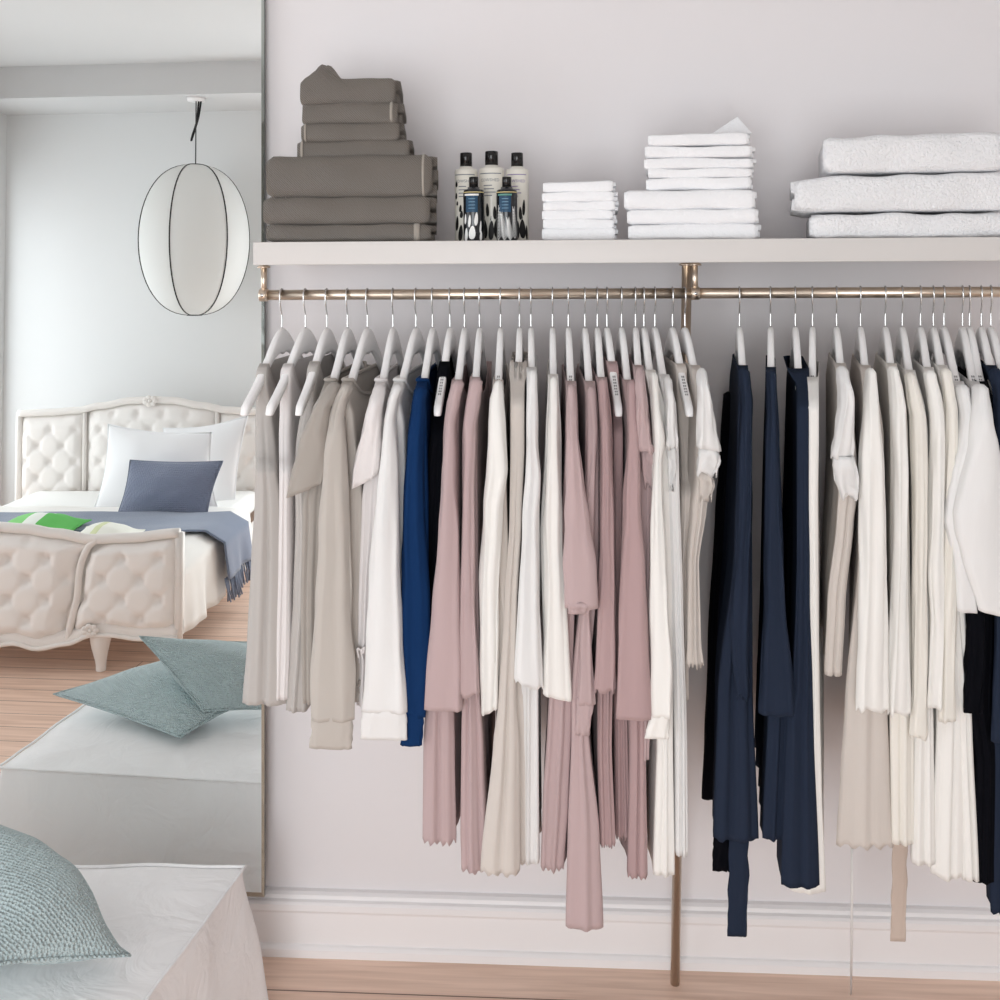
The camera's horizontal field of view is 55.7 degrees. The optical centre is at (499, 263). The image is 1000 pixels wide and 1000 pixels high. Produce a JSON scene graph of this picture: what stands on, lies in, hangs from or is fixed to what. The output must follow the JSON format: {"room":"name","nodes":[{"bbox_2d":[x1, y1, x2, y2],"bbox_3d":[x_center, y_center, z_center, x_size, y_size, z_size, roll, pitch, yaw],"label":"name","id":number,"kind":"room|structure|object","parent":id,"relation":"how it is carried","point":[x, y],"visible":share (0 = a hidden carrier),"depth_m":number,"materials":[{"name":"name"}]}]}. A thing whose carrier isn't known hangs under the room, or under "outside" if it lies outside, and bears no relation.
{"room":"clothing store","nodes":[
{"label":"clothing store","id":0,"kind":"room"},
{"bbox_2d":[276,355,324,700],"bbox_3d":[-0.398,0.507,1.972,0.044,0.621,0.405,0,0,5],"label":"shirt","id":1,"kind":"object","parent":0,"point":[288,421],"visible":0.4,"depth_m":1.78,"materials":[{"name":"white fabric"}]},
{"bbox_2d":[286,361,369,704],"bbox_3d":[-0.330,0.516,1.950,0.094,0.596,0.490,0,0,3],"label":"t-shirt","id":2,"kind":"object","parent":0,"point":[306,477],"visible":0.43,"depth_m":1.75,"materials":[{"name":"grey fabric"}]},
{"bbox_2d":[286,353,343,713],"bbox_3d":[-0.365,0.516,1.970,0.059,0.647,0.406,0,0,3],"label":"tank","id":3,"kind":"object","parent":2,"relation":"attached to","point":[294,704],"visible":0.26,"depth_m":1.78,"materials":[{"name":"grey"}]},
{"bbox_2d":[352,363,412,706],"bbox_3d":[-0.224,0.516,1.946,0.065,0.598,0.485,0,0,5],"label":"t-shirt","id":4,"kind":"object","parent":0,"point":[366,467],"visible":0.41,"depth_m":1.74,"materials":[{"name":"white fabric"}]},
{"bbox_2d":[360,361,434,740],"bbox_3d":[-0.171,0.540,1.935,0.086,0.647,0.499,0,0,11],"label":"sweatshirt","id":5,"kind":"object","parent":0,"point":[384,701],"visible":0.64,"depth_m":1.71,"materials":[{"name":"white fabric"}]},
{"bbox_2d":[428,355,454,625],"bbox_3d":[-0.111,0.507,1.956,0.050,0.631,0.406,0,0,3],"label":"tank","id":6,"kind":"object","parent":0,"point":[435,453],"visible":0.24,"depth_m":1.76,"materials":[{"name":"black"}]},
{"bbox_2d":[262,957,999,999],"bbox_3d":[-0.845,1.665,0.415,5.550,0.080,3.700,0,0,3],"label":"floor","id":7,"kind":"structure","parent":0,"point":[286,978],"depth_m":2.12,"materials":[{"name":"brown wood"}]},
{"bbox_2d":[0,863,268,999],"bbox_3d":[-0.948,1.450,1.782,0.887,0.344,0.595,0,0,3],"label":"ottoman","id":8,"kind":"object","parent":7,"relation":"on","point":[189,931],"visible":0.65,"depth_m":1.86,"materials":[{"name":"white fabric"}]},
{"bbox_2d":[0,824,130,965],"bbox_3d":[-0.887,1.136,1.744,0.366,0.234,0.258,0,0,44],"label":"cushion","id":9,"kind":"object","parent":8,"relation":"on","point":[50,914],"visible":1,"depth_m":1.67,"materials":[{"name":"teal fabric"}]},
{"bbox_2d":[670,263,691,986],"bbox_3d":[0.389,0.807,2.045,0.032,1.623,0.187,0,0,-4],"label":"support pole","id":10,"kind":"object","parent":7,"relation":"on","point":[686,270],"visible":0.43,"depth_m":2.10,"materials":[{"name":"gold metal"}]},
{"bbox_2d":[265,0,999,907],"bbox_3d":[-0.754,0.162,2.323,5.550,2.925,0.120,0,0,3],"label":"wall","id":11,"kind":"structure","parent":0,"point":[578,88],"depth_m":2.21,"materials":[{"name":"white paint"}]},
{"bbox_2d":[0,0,264,896],"bbox_3d":[-1.023,0.396,2.268,0.950,2.153,0.064,0,-1,4],"label":"mirror","id":12,"kind":"object","parent":11,"relation":"attached to","point":[132,132],"visible":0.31,"depth_m":2.23,"materials":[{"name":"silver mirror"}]},
{"bbox_2d":[309,363,390,749],"bbox_3d":[-0.269,0.550,1.941,0.092,0.665,0.497,0,0,9],"label":"sweatshirt","id":13,"kind":"object","parent":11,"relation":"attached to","point":[334,669],"visible":0.63,"depth_m":1.71,"materials":[{"name":"grey fabric"}]},
{"bbox_2d":[247,886,999,980],"bbox_3d":[-0.750,1.554,2.245,5.550,0.141,0.036,0,0,3],"label":"baseboard","id":14,"kind":"structure","parent":11,"relation":"attached to","point":[802,938],"depth_m":2.18,"materials":[{"name":"white wood"}]},
{"bbox_2d":[253,237,999,264],"bbox_3d":[0.558,-0.027,2.024,2.097,0.046,0.340,0,0,3],"label":"wall shelf","id":15,"kind":"object","parent":11,"relation":"attached to","point":[913,248],"visible":1,"depth_m":1.87,"materials":[{"name":"grey paint"}]},
{"bbox_2d":[266,223,436,241],"bbox_3d":[-0.314,-0.064,2.062,0.380,0.040,0.284,0,0,3],"label":"folded towel","id":16,"kind":"object","parent":15,"relation":"on","point":[390,231],"visible":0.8,"depth_m":1.92,"materials":[{"name":"beige fabric"}]},
{"bbox_2d":[263,196,436,225],"bbox_3d":[-0.317,-0.110,2.061,0.387,0.061,0.284,0,0,3],"label":"folded towel","id":17,"kind":"object","parent":16,"relation":"on","point":[356,210],"visible":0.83,"depth_m":1.92,"materials":[{"name":"grey fabric"}]},
{"bbox_2d":[266,154,437,197],"bbox_3d":[-0.312,-0.180,2.061,0.384,0.092,0.286,0,0,3],"label":"folded towel","id":18,"kind":"object","parent":17,"relation":"on","point":[351,175],"visible":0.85,"depth_m":1.92,"materials":[{"name":"beige fabric"}]},
{"bbox_2d":[297,139,413,156],"bbox_3d":[-0.306,-0.234,2.038,0.260,0.053,0.203,0,0,3],"label":"folded towel","id":19,"kind":"object","parent":18,"relation":"on","point":[401,146],"visible":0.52,"depth_m":1.94,"materials":[{"name":"beige fabric"}]},
{"bbox_2d":[301,122,406,141],"bbox_3d":[-0.311,-0.272,2.040,0.234,0.043,0.205,0,0,3],"label":"folded towel","id":20,"kind":"object","parent":19,"relation":"on","point":[318,132],"visible":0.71,"depth_m":1.94,"materials":[{"name":"beige fabric"}]},
{"bbox_2d":[302,102,406,125],"bbox_3d":[-0.310,-0.311,2.039,0.232,0.051,0.204,0,0,3],"label":"folded towel","id":21,"kind":"object","parent":20,"relation":"on","point":[345,112],"visible":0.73,"depth_m":1.94,"materials":[{"name":"beige fabric"}]},
{"bbox_2d":[300,64,402,104],"bbox_3d":[-0.316,-0.376,2.040,0.229,0.100,0.201,0,0,3],"label":"folded towel","id":22,"kind":"object","parent":21,"relation":"on","point":[324,85],"visible":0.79,"depth_m":1.94,"materials":[{"name":"fabric"}]},
{"bbox_2d":[455,152,477,240],"bbox_3d":[-0.072,-0.141,2.011,0.049,0.189,0.050,0,0,3],"label":"toiletry bottle","id":23,"kind":"object","parent":15,"relation":"on","point":[462,175],"visible":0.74,"depth_m":1.99,"materials":[{"name":"white"}]},
{"bbox_2d":[257,265,690,300],"bbox_3d":[-0.058,0.038,1.955,0.900,0.076,0.028,0,0,3],"label":"rail","id":24,"kind":"object","parent":15,"relation":"attached to","point":[264,294],"visible":1,"depth_m":1.95,"materials":[{"name":"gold metal"}]},
{"bbox_2d":[240,288,300,415],"bbox_3d":[-0.455,0.167,1.977,0.015,0.234,0.430,0,0,6],"label":"clothes hanger","id":25,"kind":"object","parent":24,"relation":"hanging from","point":[282,342],"visible":0.71,"depth_m":1.91,"materials":[{"name":"white paint"}]},
{"bbox_2d":[242,355,302,705],"bbox_3d":[-0.424,0.513,1.973,0.085,0.632,0.405,0,0,7],"label":"shirt","id":26,"kind":"object","parent":25,"relation":"hanging from","point":[260,676],"visible":0.41,"depth_m":1.78,"materials":[{"name":"grey fabric"}]},
{"bbox_2d":[265,288,317,415],"bbox_3d":[-0.406,0.167,1.974,0.016,0.234,0.430,0,0,7],"label":"clothes hanger","id":27,"kind":"object","parent":24,"relation":"hanging from","point":[306,342],"visible":0.68,"depth_m":1.90,"materials":[{"name":"white paint"}]},
{"bbox_2d":[295,288,345,415],"bbox_3d":[-0.360,0.167,1.972,0.015,0.234,0.430,0,0,4],"label":"clothes hanger","id":28,"kind":"object","parent":24,"relation":"hanging from","point":[327,343],"visible":0.73,"depth_m":1.90,"materials":[{"name":"white paint"}]},
{"bbox_2d":[348,288,382,380],"bbox_3d":[-0.275,0.166,1.967,0.015,0.234,0.430,0,0,6],"label":"clothes hanger","id":29,"kind":"object","parent":24,"relation":"hanging from","point":[368,343],"visible":0.73,"depth_m":1.94,"materials":[{"name":"white paint"}]},
{"bbox_2d":[421,287,441,378],"bbox_3d":[-0.140,0.165,1.960,0.016,0.234,0.430,0,0,3],"label":"clothes hanger","id":30,"kind":"object","parent":24,"relation":"hanging from","point":[432,345],"visible":0.62,"depth_m":1.92,"materials":[{"name":"white paint"}]},
{"bbox_2d":[400,362,437,746],"bbox_3d":[-0.139,0.548,1.944,0.059,0.664,0.480,0,0,4],"label":"shirt","id":31,"kind":"object","parent":30,"relation":"hanging from","point":[415,590],"visible":0.7,"depth_m":1.72,"materials":[{"name":"blue fabric"}]},
{"bbox_2d":[434,287,457,415],"bbox_3d":[-0.103,0.165,1.958,0.016,0.234,0.430,0,0,4],"label":"clothes hanger","id":32,"kind":"object","parent":24,"relation":"hanging from","point":[450,346],"visible":0.84,"depth_m":1.89,"materials":[{"name":"white paint"}]},
{"bbox_2d":[455,287,472,380],"bbox_3d":[-0.073,0.165,1.957,0.015,0.234,0.430,0,0,3],"label":"clothes hanger","id":33,"kind":"object","parent":24,"relation":"hanging from","point":[464,351],"visible":0.73,"depth_m":1.93,"materials":[{"name":"white paint"}]},
{"bbox_2d":[422,362,473,845],"bbox_3d":[-0.093,0.644,1.939,0.085,0.849,0.486,0,0,3],"label":"dress","id":34,"kind":"object","parent":33,"relation":"hanging from","point":[443,703],"visible":0.71,"depth_m":1.71,"materials":[{"name":"pink fabric"}]},
{"bbox_2d":[472,287,486,384],"bbox_3d":[-0.042,0.165,1.955,0.015,0.234,0.430,0,0,2],"label":"clothes hanger","id":35,"kind":"object","parent":24,"relation":"hanging from","point":[479,365],"visible":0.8,"depth_m":1.93,"materials":[{"name":"white paint"}]},
{"bbox_2d":[460,361,494,874],"bbox_3d":[-0.040,0.664,1.935,0.059,0.909,0.489,0,0,3],"label":"dress","id":36,"kind":"object","parent":35,"relation":"hanging from","point":[477,730],"visible":0.79,"depth_m":1.73,"materials":[{"name":"pink fabric"}]},
{"bbox_2d":[495,287,506,384],"bbox_3d":[0.001,0.165,1.953,0.015,0.234,0.430,0,0,2],"label":"clothes hanger","id":37,"kind":"object","parent":24,"relation":"hanging from","point":[500,371],"visible":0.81,"depth_m":1.90,"materials":[{"name":"white paint"}]},
{"bbox_2d":[479,363,525,865],"bbox_3d":[0.026,0.655,1.934,0.106,0.883,0.484,0,0,3],"label":"dress","id":38,"kind":"object","parent":37,"relation":"hanging from","point":[496,500],"visible":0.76,"depth_m":1.71,"materials":[{"name":"beige fabric"}]},
{"bbox_2d":[480,351,527,877],"bbox_3d":[0.018,0.646,1.929,0.085,0.912,0.464,0,0,3],"label":"dress","id":39,"kind":"object","parent":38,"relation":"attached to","point":[500,853],"visible":0.77,"depth_m":1.71,"materials":[{"name":"beige fabric"}]},
{"bbox_2d":[528,287,534,366],"bbox_3d":[0.064,0.164,1.949,0.016,0.234,0.430,0,0,2],"label":"clothes hanger","id":40,"kind":"object","parent":24,"relation":"hanging from","point":[531,350],"visible":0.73,"depth_m":1.90,"materials":[{"name":"white paint"}]},
{"bbox_2d":[514,355,542,865],"bbox_3d":[0.061,0.645,1.928,0.058,0.903,0.493,0,0,3],"label":"dress","id":41,"kind":"object","parent":40,"relation":"hanging from","point":[528,667],"visible":0.97,"depth_m":1.70,"materials":[{"name":"white fabric"}]},
{"bbox_2d":[549,287,556,373],"bbox_3d":[0.108,0.164,1.947,0.015,0.234,0.430,0,0,3],"label":"clothes hanger","id":42,"kind":"object","parent":24,"relation":"hanging from","point":[552,345],"visible":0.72,"depth_m":1.88,"materials":[{"name":"white paint"}]},
{"bbox_2d":[540,360,571,701],"bbox_3d":[0.107,0.498,1.931,0.057,0.584,0.482,0,0,2],"label":"shirt","id":43,"kind":"object","parent":42,"relation":"hanging from","point":[557,684],"visible":0.98,"depth_m":1.70,"materials":[{"name":"white fabric"}]},
{"bbox_2d":[564,287,573,380],"bbox_3d":[0.141,0.164,1.945,0.016,0.234,0.430,0,0,2],"label":"clothes hanger","id":44,"kind":"object","parent":24,"relation":"hanging from","point":[568,350],"visible":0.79,"depth_m":1.88,"materials":[{"name":"white paint"}]},
{"bbox_2d":[541,363,597,873],"bbox_3d":[0.125,0.662,1.912,0.104,0.893,0.516,0,0,0],"label":"dress","id":45,"kind":"object","parent":44,"relation":"hanging from","point":[579,557],"visible":0.7,"depth_m":1.72,"materials":[{"name":"pink fabric"}]},
{"bbox_2d":[579,287,592,380],"bbox_3d":[0.175,0.164,1.944,0.015,0.234,0.430,0,0,2],"label":"clothes hanger","id":46,"kind":"object","parent":24,"relation":"hanging from","point":[585,357],"visible":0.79,"depth_m":1.90,"materials":[{"name":"white paint"}]},
{"bbox_2d":[566,363,602,931],"bbox_3d":[0.172,0.710,1.931,0.068,0.979,0.474,0,0,6],"label":"dress","id":47,"kind":"object","parent":46,"relation":"hanging from","point":[584,899],"visible":0.71,"depth_m":1.71,"materials":[{"name":"pink fabric"}]},
{"bbox_2d":[591,287,604,376],"bbox_3d":[0.200,0.164,1.942,0.015,0.234,0.430,0,0,3],"label":"clothes hanger","id":48,"kind":"object","parent":24,"relation":"hanging from","point":[597,353],"visible":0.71,"depth_m":1.89,"materials":[{"name":"white paint"}]},
{"bbox_2d":[590,361,615,848],"bbox_3d":[0.200,0.635,1.924,0.048,0.855,0.485,0,0,4],"label":"dress","id":49,"kind":"object","parent":48,"relation":"hanging from","point":[604,630],"visible":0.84,"depth_m":1.70,"materials":[{"name":"pink fabric"}]},
{"bbox_2d":[615,287,630,379],"bbox_3d":[0.249,0.163,1.940,0.015,0.234,0.430,0,0,3],"label":"clothes hanger","id":50,"kind":"object","parent":24,"relation":"hanging from","point":[621,352],"visible":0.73,"depth_m":1.89,"materials":[{"name":"white paint"}]},
{"bbox_2d":[616,368,651,879],"bbox_3d":[0.246,0.664,1.917,0.064,0.908,0.495,0,0,2],"label":"dress","id":51,"kind":"object","parent":50,"relation":"hanging from","point":[633,705],"visible":0.7,"depth_m":1.68,"materials":[{"name":"pink fabric"}]},
{"bbox_2d":[603,357,628,841],"bbox_3d":[0.227,0.629,1.939,0.041,0.879,0.387,0,0,-1],"label":"dress","id":52,"kind":"object","parent":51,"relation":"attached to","point":[619,727],"visible":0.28,"depth_m":1.75,"materials":[{"name":"pink fabric"}]},
{"bbox_2d":[631,287,640,364],"bbox_3d":[0.278,0.163,1.938,0.015,0.234,0.430,0,0,6],"label":"clothes hanger","id":53,"kind":"object","parent":24,"relation":"hanging from","point":[635,343],"visible":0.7,"depth_m":1.90,"materials":[{"name":"white paint"}]},
{"bbox_2d":[629,354,653,761],"bbox_3d":[0.284,0.544,1.903,0.044,0.712,0.488,0,0,6],"label":"frilled top","id":54,"kind":"object","parent":53,"relation":"hanging from","point":[637,372],"visible":0.44,"depth_m":1.70,"materials":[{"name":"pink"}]},
{"bbox_2d":[639,287,652,411],"bbox_3d":[0.295,0.163,1.937,0.015,0.234,0.430,0,0,3],"label":"clothes hanger","id":55,"kind":"object","parent":24,"relation":"hanging from","point":[645,350],"visible":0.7,"depth_m":1.89,"materials":[{"name":"white paint"}]},
{"bbox_2d":[643,360,674,877],"bbox_3d":[0.298,0.653,1.911,0.057,0.915,0.498,0,0,3],"label":"dress","id":56,"kind":"object","parent":55,"relation":"hanging from","point":[659,766],"visible":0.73,"depth_m":1.69,"materials":[{"name":"white fabric"}]},
{"bbox_2d":[649,287,665,373],"bbox_3d":[0.317,0.163,1.936,0.016,0.234,0.430,0,0,2],"label":"clothes hanger","id":57,"kind":"object","parent":24,"relation":"hanging from","point":[654,340],"visible":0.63,"depth_m":1.89,"materials":[{"name":"white paint"}]},
{"bbox_2d":[644,363,687,857],"bbox_3d":[0.329,0.638,1.909,0.044,0.869,0.470,0,0,2],"label":"dress","id":58,"kind":"object","parent":57,"relation":"hanging from","point":[664,380],"visible":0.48,"depth_m":1.71,"materials":[{"name":"white fabric"}]},
{"bbox_2d":[663,355,690,700],"bbox_3d":[0.353,0.498,1.932,0.044,0.612,0.386,0,0,0],"label":"tank","id":59,"kind":"object","parent":58,"relation":"attached to","point":[672,368],"visible":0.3,"depth_m":1.80,"materials":[{"name":"beige"}]},
{"bbox_2d":[663,286,692,416],"bbox_3d":[0.353,0.163,1.934,0.015,0.234,0.430,0,0,2],"label":"clothes hanger","id":60,"kind":"object","parent":24,"relation":"hanging from","point":[672,345],"visible":0.77,"depth_m":1.85,"materials":[{"name":"white paint"}]},
{"bbox_2d":[678,286,696,364],"bbox_3d":[0.378,0.163,1.933,0.015,0.234,0.430,0,0,2],"label":"clothes hanger","id":61,"kind":"object","parent":24,"relation":"hanging from","point":[685,341],"visible":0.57,"depth_m":1.90,"materials":[{"name":"white paint"}]},
{"bbox_2d":[671,354,720,669],"bbox_3d":[0.375,0.461,1.902,0.065,0.546,0.480,0,0,3],"label":"blouse","id":62,"kind":"object","parent":61,"relation":"hanging from","point":[704,447],"visible":0.57,"depth_m":1.71,"materials":[{"name":"beige fabric"}]},
{"bbox_2d":[463,177,484,240],"bbox_3d":[-0.054,-0.112,1.940,0.043,0.133,0.044,0,0,3],"label":"toiletry bottle","id":63,"kind":"object","parent":15,"relation":"on","point":[473,197],"visible":0.95,"depth_m":1.92,"materials":[{"name":"black"}]},
{"bbox_2d":[479,151,503,240],"bbox_3d":[-0.017,-0.143,2.008,0.053,0.192,0.054,0,0,3],"label":"toiletry bottle","id":64,"kind":"object","parent":15,"relation":"on","point":[491,174],"visible":0.78,"depth_m":1.98,"materials":[{"name":"white"}]},
{"bbox_2d":[496,177,517,239],"bbox_3d":[0.014,-0.113,1.937,0.043,0.131,0.044,0,0,3],"label":"toiletry bottle","id":65,"kind":"object","parent":15,"relation":"on","point":[506,197],"visible":0.95,"depth_m":1.92,"materials":[{"name":"black"}]},
{"bbox_2d":[506,152,528,239],"bbox_3d":[0.037,-0.141,2.006,0.049,0.188,0.049,0,0,3],"label":"toiletry bottle","id":66,"kind":"object","parent":15,"relation":"on","point":[519,176],"visible":0.78,"depth_m":1.99,"materials":[{"name":"white"}]},
{"bbox_2d":[542,228,617,239],"bbox_3d":[0.173,-0.062,2.014,0.165,0.028,0.203,0,0,3],"label":"cloth","id":67,"kind":"object","parent":15,"relation":"on","point":[571,233],"visible":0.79,"depth_m":1.91,"materials":[{"name":"white"}]},
{"bbox_2d":[628,223,760,238],"bbox_3d":[0.412,-0.066,2.019,0.299,0.034,0.264,0,0,3],"label":"hand towel","id":68,"kind":"object","parent":15,"relation":"on","point":[724,230],"visible":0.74,"depth_m":1.89,"materials":[{"name":"white fabric"}]},
{"bbox_2d":[627,208,758,225],"bbox_3d":[0.409,-0.096,2.018,0.296,0.032,0.264,0,0,3],"label":"hand towel","id":69,"kind":"object","parent":68,"relation":"on","point":[747,215],"visible":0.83,"depth_m":1.89,"materials":[{"name":"white fabric"}]},
{"bbox_2d":[624,189,756,211],"bbox_3d":[0.404,-0.130,2.019,0.297,0.042,0.265,0,0,3],"label":"hand towel","id":70,"kind":"object","parent":69,"relation":"on","point":[723,198],"visible":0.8,"depth_m":1.89,"materials":[{"name":"white fabric"}]},
{"bbox_2d":[646,177,752,190],"bbox_3d":[0.419,-0.163,2.000,0.239,0.027,0.203,0,0,3],"label":"hand towel","id":71,"kind":"object","parent":70,"relation":"on","point":[677,183],"visible":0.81,"depth_m":1.90,"materials":[{"name":"white fabric"}]},
{"bbox_2d":[648,168,753,178],"bbox_3d":[0.422,-0.184,2.001,0.237,0.021,0.205,0,0,3],"label":"hand towel","id":72,"kind":"object","parent":71,"relation":"on","point":[703,172],"visible":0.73,"depth_m":1.90,"materials":[{"name":"white fabric"}]},
{"bbox_2d":[644,157,755,176],"bbox_3d":[0.421,-0.204,2.002,0.251,0.024,0.205,0,0,3],"label":"hand towel","id":73,"kind":"object","parent":72,"relation":"on","point":[677,162],"visible":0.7,"depth_m":1.90,"materials":[{"name":"white fabric"}]},
{"bbox_2d":[645,145,754,158],"bbox_3d":[0.420,-0.228,2.001,0.246,0.025,0.205,0,0,3],"label":"hand towel","id":74,"kind":"object","parent":73,"relation":"on","point":[732,151],"visible":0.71,"depth_m":1.90,"materials":[{"name":"white fabric"}]},
{"bbox_2d":[648,117,751,146],"bbox_3d":[0.418,-0.274,2.001,0.230,0.069,0.204,0,0,3],"label":"hand towel","id":75,"kind":"object","parent":74,"relation":"on","point":[734,132],"visible":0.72,"depth_m":1.90,"materials":[{"name":"white fabric"}]},
{"bbox_2d":[688,263,999,299],"bbox_3d":[0.952,0.032,1.902,1.137,0.076,0.028,0,0,3],"label":"rail","id":76,"kind":"object","parent":15,"relation":"attached to","point":[697,293],"visible":0.86,"depth_m":1.91,"materials":[{"name":"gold metal"}]},
{"bbox_2d":[734,286,745,364],"bbox_3d":[0.488,0.162,1.927,0.016,0.234,0.430,0,0,11],"label":"clothes hanger","id":77,"kind":"object","parent":76,"relation":"hanging from","point":[739,354],"visible":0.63,"depth_m":1.89,"materials":[{"name":"white paint"}]},
{"bbox_2d":[702,354,758,936],"bbox_3d":[0.455,0.709,1.908,0.091,1.040,0.474,0,0,10],"label":"dress","id":78,"kind":"object","parent":77,"relation":"hanging from","point":[729,764],"visible":1,"depth_m":1.71,"materials":[{"name":"blue fabric"}]},
{"bbox_2d":[767,286,774,366],"bbox_3d":[0.550,0.162,1.924,0.016,0.234,0.430,0,0,16],"label":"clothes hanger","id":79,"kind":"object","parent":76,"relation":"hanging from","point":[770,337],"visible":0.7,"depth_m":1.86,"materials":[{"name":"white paint"}]},
{"bbox_2d":[754,355,794,841],"bbox_3d":[0.546,0.615,1.900,0.071,0.846,0.479,0,0,14],"label":"dress","id":80,"kind":"object","parent":79,"relation":"hanging from","point":[775,688],"visible":0.97,"depth_m":1.68,"materials":[{"name":"blue fabric"}]},
{"bbox_2d":[789,286,801,389],"bbox_3d":[0.600,0.161,1.921,0.015,0.234,0.430,0,0,15],"label":"clothes hanger","id":81,"kind":"object","parent":76,"relation":"hanging from","point":[795,352],"visible":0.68,"depth_m":1.88,"materials":[{"name":"white paint"}]},
{"bbox_2d":[777,355,819,889],"bbox_3d":[0.584,0.654,1.907,0.077,0.912,0.465,0,0,13],"label":"dress","id":82,"kind":"object","parent":81,"relation":"hanging from","point":[798,850],"visible":0.8,"depth_m":1.69,"materials":[{"name":"blue fabric"}]},
{"bbox_2d":[809,286,816,376],"bbox_3d":[0.634,0.161,1.919,0.016,0.234,0.430,0,0,19],"label":"clothes hanger","id":83,"kind":"object","parent":76,"relation":"hanging from","point":[812,333],"visible":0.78,"depth_m":1.86,"materials":[{"name":"white paint"}]},
{"bbox_2d":[789,361,825,894],"bbox_3d":[0.634,0.669,1.906,0.062,0.916,0.465,0,0,22],"label":"dress","id":84,"kind":"object","parent":83,"relation":"hanging from","point":[813,382],"visible":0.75,"depth_m":1.69,"materials":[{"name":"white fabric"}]},
{"bbox_2d":[830,286,843,362],"bbox_3d":[0.682,0.161,1.917,0.016,0.234,0.430,0,0,16],"label":"clothes hanger","id":85,"kind":"object","parent":76,"relation":"hanging from","point":[836,352],"visible":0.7,"depth_m":1.89,"materials":[{"name":"white paint"}]},
{"bbox_2d":[820,352,858,676],"bbox_3d":[0.665,0.462,1.892,0.064,0.556,0.489,0,0,15],"label":"blouse","id":86,"kind":"object","parent":85,"relation":"hanging from","point":[841,495],"visible":0.99,"depth_m":1.70,"materials":[{"name":"beige fabric"}]},
{"bbox_2d":[854,286,867,364],"bbox_3d":[0.730,0.160,1.915,0.015,0.234,0.430,0,0,17],"label":"clothes hanger","id":87,"kind":"object","parent":76,"relation":"hanging from","point":[860,351],"visible":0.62,"depth_m":1.88,"materials":[{"name":"white paint"}]},
{"bbox_2d":[836,353,893,994],"bbox_3d":[0.726,0.878,1.884,0.097,1.385,0.496,0,0,21],"label":"dress","id":88,"kind":"object","parent":87,"relation":"hanging from","point":[864,807],"visible":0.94,"depth_m":1.69,"materials":[{"name":"beige fabric"}]},
{"bbox_2d":[932,285,959,380],"bbox_3d":[0.895,0.160,1.906,0.015,0.234,0.430,0,0,17],"label":"clothes hanger","id":89,"kind":"object","parent":76,"relation":"hanging from","point":[945,340],"visible":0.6,"depth_m":1.85,"materials":[{"name":"white paint"}]},
{"bbox_2d":[944,381,977,613],"bbox_3d":[0.888,0.412,1.875,0.059,0.397,0.497,0,0,20],"label":"kimono top","id":90,"kind":"object","parent":89,"relation":"hanging from","point":[965,598],"visible":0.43,"depth_m":1.65,"materials":[{"name":"white fabric"}]},
{"bbox_2d":[953,285,976,380],"bbox_3d":[0.931,0.159,1.904,0.015,0.234,0.430,0,0,19],"label":"clothes hanger","id":91,"kind":"object","parent":76,"relation":"hanging from","point":[962,343],"visible":0.69,"depth_m":1.86,"materials":[{"name":"white paint"}]},
{"bbox_2d":[953,372,999,615],"bbox_3d":[0.932,0.411,1.855,0.095,0.401,0.531,0,0,24],"label":"batwing top","id":92,"kind":"object","parent":91,"relation":"hanging from","point":[976,509],"visible":0.77,"depth_m":1.62,"materials":[{"name":"white fabric"}]},
{"bbox_2d":[975,285,993,392],"bbox_3d":[0.968,0.159,1.902,0.015,0.234,0.430,0,0,19],"label":"clothes hanger","id":93,"kind":"object","parent":76,"relation":"hanging from","point":[982,340],"visible":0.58,"depth_m":1.86,"materials":[{"name":"white paint"}]},
{"bbox_2d":[980,361,999,914],"bbox_3d":[0.968,0.674,1.879,0.059,0.976,0.486,0,0,20],"label":"dress","id":94,"kind":"object","parent":93,"relation":"hanging from","point":[991,373],"visible":0.29,"depth_m":1.69,"materials":[{"name":"blue fabric"}]},
{"bbox_2d":[806,212,999,237],"bbox_3d":[0.843,-0.077,1.987,0.448,0.052,0.268,0,0,3],"label":"bath towel","id":95,"kind":"object","parent":15,"relation":"on","point":[881,225],"visible":0.87,"depth_m":1.86,"materials":[{"name":"white fabric"}]},
{"bbox_2d":[790,172,999,217],"bbox_3d":[0.834,-0.145,1.987,0.490,0.081,0.268,0,0,3],"label":"bath towel","id":96,"kind":"object","parent":95,"relation":"on","point":[971,193],"visible":0.93,"depth_m":1.86,"materials":[{"name":"white fabric"}]},
{"bbox_2d":[818,132,999,177],"bbox_3d":[0.853,-0.224,1.986,0.415,0.083,0.269,0,0,3],"label":"bath towel","id":97,"kind":"object","parent":96,"relation":"on","point":[974,152],"visible":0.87,"depth_m":1.86,"materials":[{"name":"white fabric"}]},
{"bbox_2d":[873,352,913,941],"bbox_3d":[0.780,0.765,1.884,0.054,1.164,0.488,0,0,19],"label":"dress","id":98,"kind":"object","parent":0,"point":[892,402],"visible":0.81,"depth_m":1.69,"materials":[{"name":"white fabric"}]},
{"bbox_2d":[893,356,935,866],"bbox_3d":[0.816,0.634,1.887,0.054,0.881,0.480,0,0,19],"label":"dress","id":99,"kind":"object","parent":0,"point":[921,727],"visible":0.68,"depth_m":1.68,"materials":[{"name":"white fabric"}]},
{"bbox_2d":[911,354,962,881],"bbox_3d":[0.859,0.645,1.881,0.068,0.910,0.486,0,0,19],"label":"dress","id":100,"kind":"object","parent":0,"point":[948,865],"visible":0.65,"depth_m":1.68,"materials":[{"name":"white fabric"}]},
{"bbox_2d":[920,359,978,882],"bbox_3d":[0.884,0.643,1.880,0.069,0.914,0.485,0,0,19],"label":"dress","id":101,"kind":"object","parent":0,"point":[954,621],"visible":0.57,"depth_m":1.68,"materials":[{"name":"white fabric"}]},
{"bbox_2d":[957,366,994,884],"bbox_3d":[0.942,0.659,1.882,0.066,0.887,0.484,0,0,23],"label":"dress","id":102,"kind":"object","parent":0,"point":[977,660],"visible":0.34,"depth_m":1.68,"materials":[{"name":"black fabric"}]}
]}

